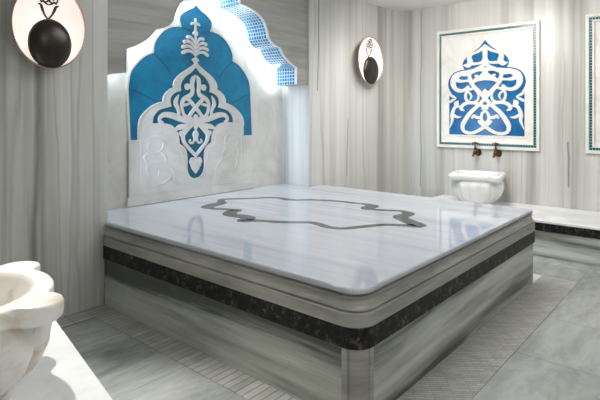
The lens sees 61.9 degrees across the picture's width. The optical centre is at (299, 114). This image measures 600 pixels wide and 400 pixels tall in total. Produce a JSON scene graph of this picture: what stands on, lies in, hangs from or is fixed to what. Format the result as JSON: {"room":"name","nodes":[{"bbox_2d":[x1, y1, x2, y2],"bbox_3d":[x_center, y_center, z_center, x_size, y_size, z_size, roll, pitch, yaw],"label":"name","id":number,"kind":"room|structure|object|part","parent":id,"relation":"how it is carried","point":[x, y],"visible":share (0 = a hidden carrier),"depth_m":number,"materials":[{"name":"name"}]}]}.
{"room":"spa","nodes":[
{"label":"spa","id":0,"kind":"room"},
{"bbox_2d":[0,0,397,316],"bbox_3d":[-0.894,-0.015,4.396,0.580,2.630,5.950,0,0,41],"label":"wall","id":1,"kind":"structure","parent":0,"point":[54,122],"depth_m":3.43,"materials":[{"name":"stone"}]},
{"bbox_2d":[11,0,85,68],"bbox_3d":[-1.548,-0.545,3.080,0.147,0.524,0.444,0,0,41],"label":"wall sconce","id":2,"kind":"object","parent":1,"relation":"attached to","point":[51,34],"visible":1,"depth_m":3.04,"materials":[{"name":"white glass"}]},
{"bbox_2d":[108,0,281,209],"bbox_3d":[-0.981,-0.015,4.586,0.200,2.630,2.176,0,0,41],"label":"wall niche","id":3,"kind":"object","parent":1,"relation":"in","point":[266,97],"visible":0.22,"depth_m":4.86,"materials":[{"name":"white stone"}]},
{"bbox_2d":[125,3,254,206],"bbox_3d":[-0.917,-0.138,4.478,0.036,1.729,1.387,0,0,41],"label":"panel","id":4,"kind":"object","parent":3,"relation":"attached to","point":[189,101],"visible":1,"depth_m":4.41,"materials":[{"name":"stone"}]},
{"bbox_2d":[125,0,296,83],"bbox_3d":[-0.647,-0.752,4.289,0.028,0.895,1.860,0,0,41],"label":"trim","id":5,"kind":"structure","parent":1,"relation":"attached to","point":[239,1],"depth_m":4.62,"materials":[{"name":"white stone"}]},
{"bbox_2d":[184,0,293,84],"bbox_3d":[-0.755,-0.752,4.383,0.258,0.895,1.860,0,0,41],"label":"trim","id":6,"kind":"structure","parent":1,"relation":"attached to","point":[253,25],"depth_m":4.81,"materials":[{"name":"blue tile"}]},
{"bbox_2d":[218,2,275,85],"bbox_3d":[-0.869,-0.760,4.481,0.018,0.912,1.920,0,0,41],"label":"led strip","id":7,"kind":"object","parent":1,"relation":"attached to","point":[218,2],"visible":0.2,"depth_m":5.18,"materials":[{"name":"white"}]},
{"bbox_2d":[358,36,382,84],"bbox_3d":[0.802,-0.630,5.807,0.147,0.556,0.524,0,0,41],"label":"wall sconce","id":8,"kind":"object","parent":1,"relation":"attached to","point":[370,56],"visible":1,"depth_m":5.76,"materials":[{"name":"white glass"}]},
{"bbox_2d":[533,274,541,281],"bbox_3d":[1.078,1.298,4.631,2.100,0.004,0.260,0,0,41],"label":"trim","id":9,"kind":"structure","parent":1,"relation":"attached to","point":[535,276],"depth_m":4.01,"materials":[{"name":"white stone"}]},
{"bbox_2d":[62,255,599,399],"bbox_3d":[0.962,1.350,2.797,5.480,0.100,6.350,0,0,41],"label":"floor","id":10,"kind":"structure","parent":0,"point":[560,360],"depth_m":2.62,"materials":[{"name":"stone"}]},
{"bbox_2d":[9,321,112,399],"bbox_3d":[-1.042,1.100,1.517,2.945,0.400,1.384,0,0,41],"label":"stone bench","id":11,"kind":"object","parent":10,"relation":"on","point":[61,373],"visible":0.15,"depth_m":1.71,"materials":[{"name":"white stone"}]},
{"bbox_2d":[0,261,63,399],"bbox_3d":[-1.100,0.733,1.575,0.584,0.335,0.584,0,0,-36],"label":"basin","id":12,"kind":"object","parent":11,"relation":"on","point":[29,303],"visible":1,"depth_m":1.51,"materials":[{"name":"white stone"}]},
{"bbox_3d":[-1.100,0.750,1.575,0.584,0.250,0.574,0,0,-36],"label":"bowl","id":13,"kind":"part","parent":12,"relation":"part of","materials":[{"name":"stone"}]},
{"bbox_2d":[56,310,94,328],"bbox_3d":[-1.964,1.298,2.580,0.170,0.004,1.800,0,0,41],"label":"trim","id":14,"kind":"structure","parent":10,"relation":"on","point":[81,316],"depth_m":3.18,"materials":[{"name":"stone"}]},
{"bbox_2d":[83,304,297,399],"bbox_3d":[-0.498,1.298,2.603,2.360,0.004,0.150,0,0,41],"label":"trim","id":15,"kind":"structure","parent":10,"relation":"on","point":[232,379],"depth_m":2.66,"materials":[{"name":"stone"}]},
{"bbox_2d":[103,183,534,399],"bbox_3d":[0.096,1.015,3.768,2.492,0.571,2.422,0,0,41],"label":"platform","id":16,"kind":"object","parent":10,"relation":"on","point":[320,292],"visible":1,"depth_m":2.73,"materials":[{"name":"stone"}]},
{"bbox_3d":[0.244,0.823,3.640,2.101,0.131,2.422,0,0,41],"label":"moulding","id":17,"kind":"part","parent":16,"relation":"part of","materials":[{"name":"stone"}]},
{"bbox_3d":[0.244,1.139,2.112,0.098,0.322,0.098,0,0,41],"label":"corner post","id":18,"kind":"part","parent":16,"relation":"part of","materials":[{"name":"stone"}]},
{"bbox_2d":[397,275,577,399],"bbox_3d":[1.201,1.298,2.967,0.260,0.004,2.620,0,0,41],"label":"floor drain grate","id":19,"kind":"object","parent":10,"relation":"on","point":[463,373],"depth_m":2.79,"materials":[{"name":"stone"}]},
{"bbox_2d":[432,195,599,265],"bbox_3d":[3.006,1.133,4.421,4.096,0.335,0.818,0,0,41],"label":"stone bench","id":20,"kind":"object","parent":10,"relation":"on","point":[573,235],"visible":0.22,"depth_m":4.52,"materials":[{"name":"white stone"}]},
{"bbox_2d":[448,170,505,204],"bbox_3d":[1.926,0.797,5.432,0.549,0.335,0.549,0,0,27],"label":"basin","id":21,"kind":"object","parent":20,"relation":"on","point":[485,187],"visible":0.94,"depth_m":5.24,"materials":[{"name":"white stone"}]},
{"bbox_3d":[1.926,0.815,5.432,0.539,0.250,0.549,0,0,27],"label":"bowl","id":22,"kind":"part","parent":21,"relation":"part of","materials":[{"name":"white stone"}]},
{"bbox_3d":[3.020,1.183,4.425,4.081,0.235,0.793,0,0,41],"label":"panel","id":23,"kind":"part","parent":20,"relation":"part of","materials":[{"name":"stone"}]},
{"bbox_2d":[361,0,473,11],"bbox_3d":[0.962,-1.380,2.797,5.480,0.100,6.350,0,0,41],"label":"ceiling","id":24,"kind":"structure","parent":0,"point":[395,5],"depth_m":5.96,"materials":[{"name":"white paint"}]},
{"bbox_2d":[398,0,599,211],"bbox_3d":[2.970,-0.015,5.126,5.480,2.630,0.200,0,0,41],"label":"wall","id":25,"kind":"structure","parent":0,"point":[561,174],"depth_m":5.49,"materials":[{"name":"stone"}]},
{"bbox_2d":[472,141,481,156],"bbox_3d":[2.007,0.388,5.717,0.080,0.171,0.163,0,0,41],"label":"water tap","id":26,"kind":"object","parent":25,"relation":"attached to","point":[476,151],"visible":1,"depth_m":5.70,"materials":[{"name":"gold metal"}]},
{"bbox_2d":[437,20,539,150],"bbox_3d":[2.114,-0.312,5.711,1.165,1.395,0.030,0,0,41],"label":"carved panel","id":27,"kind":"object","parent":25,"relation":"attached to","point":[488,77],"visible":1,"depth_m":5.67,"materials":[{"name":"white stone"}]},
{"bbox_2d":[492,142,501,157],"bbox_3d":[2.181,0.388,5.567,0.080,0.171,0.163,0,0,41],"label":"water tap","id":28,"kind":"object","parent":25,"relation":"attached to","point":[498,153],"visible":1,"depth_m":5.55,"materials":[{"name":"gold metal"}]},
{"bbox_2d":[585,13,599,153],"bbox_3d":[3.326,-0.312,4.666,1.165,1.395,0.030,0,0,41],"label":"carved panel","id":29,"kind":"object","parent":25,"relation":"attached to","point":[592,21],"visible":1,"depth_m":5.00,"materials":[{"name":"white stone"}]}
]}

